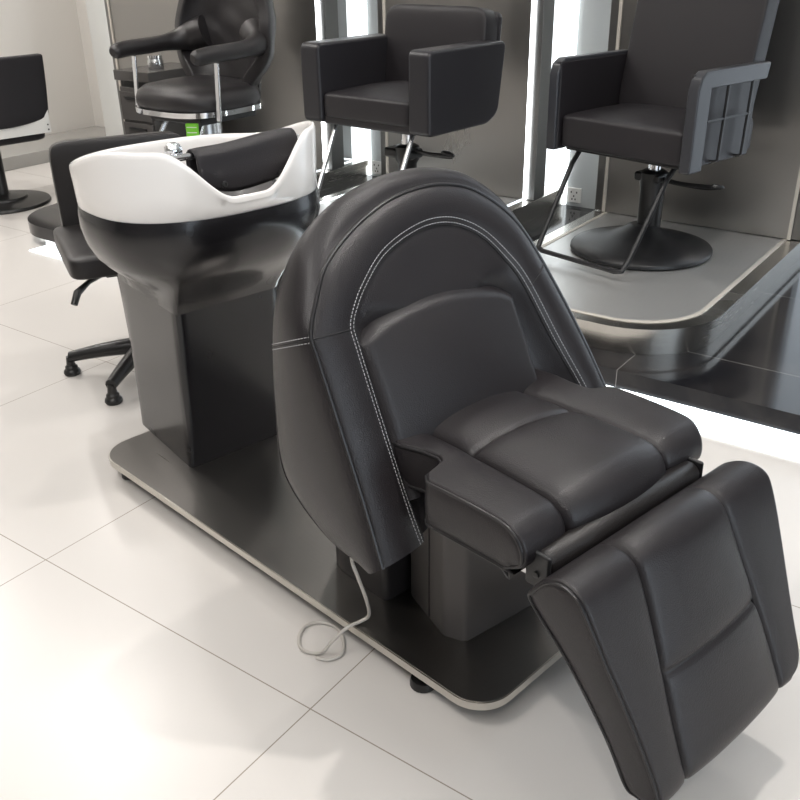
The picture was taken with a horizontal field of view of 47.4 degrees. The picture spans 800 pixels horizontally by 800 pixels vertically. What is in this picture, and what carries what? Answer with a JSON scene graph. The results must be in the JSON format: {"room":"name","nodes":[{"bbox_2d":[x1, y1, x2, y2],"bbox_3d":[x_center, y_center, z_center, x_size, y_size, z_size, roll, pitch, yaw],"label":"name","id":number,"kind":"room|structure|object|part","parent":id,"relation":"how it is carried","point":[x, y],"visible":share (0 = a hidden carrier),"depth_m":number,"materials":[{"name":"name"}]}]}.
{"room":"salon","nodes":[
{"label":"salon","id":0,"kind":"room"},
{"bbox_2d":[0,0,94,134],"bbox_3d":[-5.622,-1.967,3.898,0.101,3.200,9.800,17,32,32],"label":"wall","id":1,"kind":"structure","parent":0,"point":[50,29],"depth_m":7.61,"materials":[{"name":"white paint"}]},
{"bbox_2d":[75,0,104,126],"bbox_3d":[-3.296,-3.978,7.839,4.020,3.200,0.101,17,32,32],"label":"wall","id":2,"kind":"structure","parent":0,"point":[80,4],"depth_m":7.81,"materials":[{"name":"white paint"}]},
{"bbox_2d":[85,0,123,135],"bbox_3d":[-2.010,-3.396,6.630,0.355,3.200,0.580,17,32,32],"label":"wall column","id":3,"kind":"structure","parent":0,"point":[96,12],"depth_m":6.86,"materials":[{"name":"grey paint"}]},
{"bbox_2d":[0,162,799,799],"bbox_3d":[-2.162,0.611,2.294,14.000,0.080,9.600,17,32,32],"label":"floor","id":4,"kind":"structure","parent":0,"point":[143,657],"depth_m":2.11,"materials":[{"name":"white tile"}]},
{"bbox_2d":[0,53,51,214],"bbox_3d":[-2.623,-1.711,5.823,0.619,0.928,0.618,23,35,39],"label":"chair","id":5,"kind":"object","parent":4,"relation":"on","point":[24,113],"visible":1,"depth_m":5.67,"materials":[{"name":"black leather"}]},
{"bbox_2d":[0,133,44,145],"bbox_3d":[-2.644,-1.721,5.842,0.520,0.130,0.560,23,35,39],"label":"seat cushion","id":6,"kind":"object","parent":5,"relation":"on","point":[16,140],"depth_m":5.76,"materials":[{"name":"black leather"}]},
{"bbox_3d":[-2.440,-1.862,5.543,0.096,0.413,0.618,23,35,39],"label":"backrest","id":7,"kind":"part","parent":5,"relation":"part of","materials":[{"name":"black leather"}]},
{"bbox_2d":[29,243,61,259],"bbox_3d":[-1.902,-0.821,5.050,0.301,0.005,0.159,17,32,32],"label":"floor light","id":8,"kind":"object","parent":4,"relation":"on","point":[50,250],"depth_m":5.06,"materials":[{"name":"white"}]},
{"bbox_2d":[0,126,105,170],"bbox_3d":[-4.022,-1.334,6.043,0.545,0.100,5.295,17,32,32],"label":"platform","id":9,"kind":"object","parent":4,"relation":"on","point":[20,155],"visible":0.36,"depth_m":7.20,"materials":[{"name":"grey"}]},
{"bbox_2d":[49,131,179,405],"bbox_3d":[-1.014,-0.521,3.460,0.633,0.865,0.608,-13,29,-22],"label":"office chair","id":10,"kind":"object","parent":4,"relation":"on","point":[78,258],"visible":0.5,"depth_m":3.40,"materials":[{"name":"black leather"}]},
{"bbox_2d":[53,224,116,279],"bbox_3d":[-1.005,-0.590,3.398,0.500,0.100,0.500,-13,29,-22],"label":"seat cushion","id":11,"kind":"object","parent":10,"relation":"on","point":[78,258],"depth_m":3.16,"materials":[{"name":"black leather"}]},
{"bbox_3d":[-1.086,-0.412,3.262,0.028,0.075,0.278,9,28,20],"label":"height lever","id":12,"kind":"part","parent":10,"relation":"part of","materials":[{"name":"black plastic"}]},
{"bbox_3d":[-1.170,-0.188,3.577,0.286,0.103,0.072,-4,27,-5],"label":"star leg","id":13,"kind":"part","parent":10,"relation":"part of","materials":[{"name":"black plastic"}]},
{"bbox_3d":[-1.073,-0.820,3.541,0.500,0.402,0.092,-13,29,-22],"label":"backrest","id":14,"kind":"part","parent":10,"relation":"part of","materials":[{"name":"black plastic"}]},
{"bbox_3d":[-1.033,-0.123,3.442,0.072,0.103,0.286,4,27,11],"label":"star leg","id":15,"kind":"part","parent":10,"relation":"part of","materials":[{"name":"black plastic"}]},
{"bbox_2d":[28,175,799,435],"bbox_3d":[1.648,-0.339,3.845,8.720,0.115,1.990,17,32,32],"label":"baseboard","id":16,"kind":"structure","parent":4,"relation":"on","point":[750,373],"depth_m":3.33,"materials":[{"name":"black tile"}]},
{"bbox_2d":[113,62,186,136],"bbox_3d":[-1.538,-1.821,6.003,0.330,0.700,0.486,17,32,32],"label":"base cabinet","id":17,"kind":"object","parent":16,"relation":"on","point":[134,122],"visible":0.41,"depth_m":5.78,"materials":[{"name":"grey wood"}]},
{"bbox_3d":[-1.671,-1.860,5.779,0.280,0.175,0.014,17,32,32],"label":"drawer","id":18,"kind":"part","parent":17,"relation":"part of","materials":[{"name":"grey"}]},
{"bbox_3d":[-1.677,-1.730,5.832,0.160,0.015,0.010,17,32,32],"label":"handle","id":19,"kind":"part","parent":17,"relation":"part of","materials":[{"name":"black metal"}]},
{"bbox_3d":[-1.669,-1.690,5.864,0.280,0.175,0.014,17,32,32],"label":"drawer","id":20,"kind":"part","parent":17,"relation":"part of","materials":[{"name":"grey wood"}]},
{"bbox_2d":[147,54,163,68],"bbox_3d":[-1.551,-2.147,5.780,0.100,0.082,0.100,-1,27,0],"label":"glass jar","id":21,"kind":"object","parent":17,"relation":"on","point":[155,61],"visible":1,"depth_m":5.75,"materials":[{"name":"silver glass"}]},
{"bbox_3d":[-1.552,-2.175,5.766,0.092,0.019,0.092,-1,27,0],"label":"jar lid","id":22,"kind":"part","parent":21,"relation":"part of","materials":[{"name":"silver metal"}]},
{"bbox_2d":[316,157,367,190],"bbox_3d":[-1.114,-1.318,5.647,0.905,0.107,1.840,17,32,32],"label":"platform","id":23,"kind":"object","parent":16,"relation":"on","point":[354,168],"visible":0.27,"depth_m":5.91,"materials":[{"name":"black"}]},
{"bbox_2d":[109,0,275,134],"bbox_3d":[-1.120,-1.788,5.216,0.786,1.120,0.821,18,32,33],"label":"chair","id":24,"kind":"object","parent":23,"relation":"on","point":[225,48],"visible":0.88,"depth_m":5.10,"materials":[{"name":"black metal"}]},
{"bbox_3d":[-1.351,-2.089,5.236,0.234,0.196,0.664,18,32,33],"label":"armrest","id":25,"kind":"part","parent":24,"relation":"part of","materials":[{"name":"black leather"}]},
{"bbox_2d":[185,123,199,135],"bbox_3d":[-1.134,-1.463,4.987,0.070,0.098,0.022,4,27,9],"label":"price tag","id":26,"kind":"object","parent":24,"relation":"hanging from","point":[192,129],"visible":0.53,"depth_m":4.97,"materials":[{"name":"green paper"}]},
{"bbox_2d":[136,75,260,112],"bbox_3d":[-1.148,-1.754,5.192,0.630,0.145,0.620,18,32,33],"label":"seat cushion","id":27,"kind":"object","parent":24,"relation":"on","point":[189,93],"depth_m":5.01,"materials":[{"name":"black leather"}]},
{"bbox_3d":[-1.134,-1.651,5.261,0.440,0.040,0.420,18,32,33],"label":"seat frame","id":28,"kind":"part","parent":24,"relation":"part of","materials":[{"name":"silver metal"}]},
{"bbox_3d":[-0.970,-2.132,5.269,0.786,0.558,0.314,18,32,33],"label":"backrest","id":29,"kind":"part","parent":24,"relation":"part of","materials":[{"name":"black leather"}]},
{"bbox_3d":[-0.919,-1.946,4.935,0.234,0.196,0.664,18,32,33],"label":"armrest","id":30,"kind":"part","parent":24,"relation":"part of","materials":[{"name":"black leather"}]},
{"bbox_2d":[104,0,343,169],"bbox_3d":[-1.246,-3.058,5.692,2.037,2.966,0.135,17,32,32],"label":"mirror","id":31,"kind":"object","parent":23,"relation":"on","point":[298,22],"visible":0.38,"depth_m":5.79,"materials":[{"name":"grey mirror"}]},
{"bbox_3d":[-1.109,-1.369,5.631,0.781,0.003,1.738,17,32,32],"label":"edge trim","id":32,"kind":"part","parent":23,"relation":"part of","materials":[{"name":"white metal"}]},
{"bbox_2d":[282,185,563,273],"bbox_3d":[-0.008,-0.978,4.929,1.050,0.107,1.840,17,32,32],"label":"platform","id":33,"kind":"object","parent":16,"relation":"on","point":[526,210],"visible":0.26,"depth_m":5.09,"materials":[{"name":"white"}]},
{"bbox_2d":[301,4,504,192],"bbox_3d":[-0.008,-1.270,4.250,0.764,1.024,0.778,20,34,36],"label":"chair","id":34,"kind":"object","parent":33,"relation":"on","point":[434,70],"visible":0.86,"depth_m":4.10,"materials":[{"name":"black leather"}]},
{"bbox_3d":[-0.234,-1.552,4.372,0.120,0.346,0.549,20,34,36],"label":"armrest","id":35,"kind":"part","parent":34,"relation":"part of","materials":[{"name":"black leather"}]},
{"bbox_2d":[324,80,408,126],"bbox_3d":[0.013,-1.393,4.219,0.536,0.145,0.536,20,34,36],"label":"seat cushion","id":36,"kind":"object","parent":34,"relation":"on","point":[356,103],"depth_m":4.08,"materials":[{"name":"black leather"}]},
{"bbox_3d":[0.157,-1.145,4.231,0.267,0.047,0.063,20,34,36],"label":"pump lever","id":37,"kind":"part","parent":34,"relation":"part of","materials":[{"name":"black metal"}]},
{"bbox_3d":[0.178,-1.622,4.305,0.600,0.449,0.156,20,34,36],"label":"backrest","id":38,"kind":"part","parent":34,"relation":"part of","materials":[{"name":"black leather"}]},
{"bbox_3d":[0.255,-1.371,3.994,0.120,0.346,0.549,20,34,36],"label":"armrest","id":39,"kind":"part","parent":34,"relation":"part of","materials":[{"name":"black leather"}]},
{"bbox_3d":[-0.002,-1.027,4.914,0.890,0.001,1.702,17,32,32],"label":"plate","id":40,"kind":"part","parent":33,"relation":"part of","materials":[{"name":"grey metal"}]},
{"bbox_3d":[-0.002,-1.028,4.913,0.926,0.003,1.738,17,32,32],"label":"edge trim","id":41,"kind":"part","parent":33,"relation":"part of","materials":[{"name":"white"}]},
{"bbox_2d":[377,0,554,199],"bbox_3d":[0.316,-2.578,4.679,1.062,2.966,0.135,17,32,32],"label":"mirror","id":42,"kind":"object","parent":33,"relation":"on","point":[506,154],"visible":0.44,"depth_m":4.93,"materials":[{"name":"grey mirror"}]},
{"bbox_2d":[533,210,799,354],"bbox_3d":[1.138,-0.625,4.186,1.050,0.107,1.840,17,32,32],"label":"platform","id":43,"kind":"object","parent":16,"relation":"on","point":[649,299],"visible":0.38,"depth_m":3.74,"materials":[{"name":"white metal"}]},
{"bbox_2d":[536,0,779,273],"bbox_3d":[1.075,-1.221,3.905,0.799,1.212,0.744,-22,33,-35],"label":"chair","id":44,"kind":"object","parent":43,"relation":"on","point":[681,96],"visible":1,"depth_m":3.92,"materials":[{"name":"black leather"}]},
{"bbox_3d":[0.855,-1.366,4.133,0.503,0.383,0.050,-22,33,-35],"label":"armrest","id":45,"kind":"part","parent":44,"relation":"part of","materials":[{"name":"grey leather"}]},
{"bbox_3d":[0.868,-1.357,4.119,0.470,0.365,0.017,-22,33,-35],"label":"arm panel","id":46,"kind":"part","parent":44,"relation":"part of","materials":[{"name":"black leather"}]},
{"bbox_2d":[562,103,752,166],"bbox_3d":[1.110,-1.176,3.960,0.532,0.174,0.640,-22,33,-35],"label":"seat cushion","id":47,"kind":"object","parent":44,"relation":"on","point":[646,133],"depth_m":3.80,"materials":[{"name":"black leather"}]},
{"bbox_3d":[1.250,-0.931,3.926,0.063,0.047,0.313,-22,33,-35],"label":"pump lever","id":48,"kind":"part","parent":44,"relation":"part of","materials":[{"name":"black metal"}]},
{"bbox_3d":[1.279,-1.541,3.943,0.216,0.679,0.630,-22,33,-35],"label":"backrest","id":49,"kind":"part","parent":44,"relation":"part of","materials":[{"name":"black leather"}]},
{"bbox_3d":[1.291,-1.141,3.672,0.470,0.365,0.017,-22,33,-35],"label":"arm panel","id":50,"kind":"part","parent":44,"relation":"part of","materials":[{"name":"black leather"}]},
{"bbox_3d":[1.305,-1.136,3.658,0.503,0.383,0.050,-22,33,-35],"label":"armrest","id":51,"kind":"part","parent":44,"relation":"part of","materials":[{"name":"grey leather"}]},
{"bbox_3d":[1.143,-0.675,4.171,0.890,0.001,1.702,17,32,32],"label":"plate","id":52,"kind":"part","parent":43,"relation":"part of","materials":[{"name":"grey metal"}]},
{"bbox_2d":[595,0,799,240],"bbox_3d":[1.461,-2.226,3.936,1.062,2.966,0.135,17,32,32],"label":"mirror","id":53,"kind":"object","parent":43,"relation":"on","point":[760,195],"visible":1,"depth_m":4.31,"materials":[{"name":"grey mirror"}]},
{"bbox_2d":[69,121,798,799],"bbox_3d":[-0.067,-0.062,2.276,0.804,1.076,2.176,-22,34,-36],"label":"chair","id":54,"kind":"object","parent":4,"relation":"on","point":[418,436],"visible":1,"depth_m":1.87,"materials":[{"name":"grey leather"}]},
{"bbox_3d":[-0.585,-0.639,2.344,0.040,0.044,0.044,-22,34,-36],"label":"bar knob","id":55,"kind":"part","parent":54,"relation":"part of","materials":[{"name":"silver metal"}]},
{"bbox_2d":[69,121,316,223],"bbox_3d":[-0.564,-0.612,2.563,0.666,0.292,0.552,-22,34,-36],"label":"basin","id":56,"kind":"object","parent":54,"relation":"in","point":[266,177],"depth_m":2.37,"materials":[{"name":"white ceramic"}]},
{"bbox_3d":[-0.184,0.310,2.576,0.680,0.005,1.616,-22,34,-36],"label":"plate","id":57,"kind":"part","parent":54,"relation":"part of","materials":[{"name":"grey metal"}]},
{"bbox_2d":[360,286,536,500],"bbox_3d":[0.117,-0.046,1.946,0.470,0.359,0.205,-22,34,-36],"label":"lumbar cushion","id":58,"kind":"object","parent":54,"relation":"on","point":[435,361],"depth_m":1.86,"materials":[{"name":"black leather"}]},
{"bbox_3d":[0.181,-0.088,1.982,0.615,0.560,0.256,-22,34,-36],"label":"seam cord","id":59,"kind":"part","parent":54,"relation":"part of","materials":[{"name":"black plastic"}]},
{"bbox_3d":[0.181,0.280,2.127,0.314,0.440,0.238,-22,34,-36],"label":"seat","id":60,"kind":"part","parent":54,"relation":"part of","materials":[{"name":"black leather"}]},
{"bbox_3d":[0.237,0.291,1.563,0.010,0.074,0.052,-22,34,-36],"label":"plate","id":61,"kind":"part","parent":54,"relation":"part of","materials":[{"name":"black metal"}]},
{"bbox_2d":[394,368,701,574],"bbox_3d":[0.233,0.086,1.883,0.580,0.126,0.588,-22,34,-36],"label":"seat cushion","id":62,"kind":"object","parent":54,"relation":"on","point":[520,470],"depth_m":1.74,"materials":[{"name":"black leather"}]},
{"bbox_2d":[529,461,798,799],"bbox_3d":[0.524,0.402,1.674,0.588,0.410,0.280,-22,34,-36],"label":"cushion","id":63,"kind":"object","parent":54,"relation":"on","point":[669,610],"depth_m":1.58,"materials":[{"name":"black leather"}]},
{"bbox_3d":[0.584,0.148,1.836,0.010,0.074,0.052,-22,34,-36],"label":"plate","id":64,"kind":"part","parent":54,"relation":"part of","materials":[{"name":"black metal"}]},
{"bbox_2d":[646,398,799,461],"bbox_3d":[1.085,0.098,3.113,0.574,0.005,0.159,17,32,32],"label":"floor light","id":65,"kind":"object","parent":4,"relation":"on","point":[755,438],"depth_m":3.06,"materials":[{"name":"white"}]},
{"bbox_2d":[337,0,611,208],"bbox_3d":[2.215,-2.118,3.933,9.980,3.200,0.101,17,32,32],"label":"wall","id":66,"kind":"structure","parent":0,"point":[594,15],"depth_m":5.21,"materials":[{"name":"grey paint"}]},
{"bbox_2d":[346,0,371,174],"bbox_3d":[-0.278,-2.898,5.456,0.145,3.072,0.023,17,32,32],"label":"wall light","id":67,"kind":"object","parent":66,"relation":"attached to","point":[356,10],"visible":0.4,"depth_m":5.76,"materials":[{"name":"white"}]},
{"bbox_2d":[371,160,380,174],"bbox_3d":[-0.153,-1.544,6.059,0.086,0.086,0.014,17,32,32],"label":"wall outlet","id":68,"kind":"object","parent":66,"relation":"attached to","point":[376,165],"visible":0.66,"depth_m":6.06,"materials":[{"name":"white plastic"}]},
{"bbox_2d":[545,0,579,204],"bbox_3d":[0.888,-2.539,4.700,0.145,3.072,0.023,17,32,32],"label":"wall light","id":69,"kind":"object","parent":66,"relation":"attached to","point":[566,12],"visible":0.4,"depth_m":4.99,"materials":[{"name":"white"}]},
{"bbox_2d":[567,187,581,202],"bbox_3d":[1.013,-1.191,5.300,0.086,0.086,0.014,17,32,32],"label":"wall outlet","id":70,"kind":"object","parent":66,"relation":"attached to","point":[573,194],"visible":1,"depth_m":5.29,"materials":[{"name":"white plastic"}]}
]}

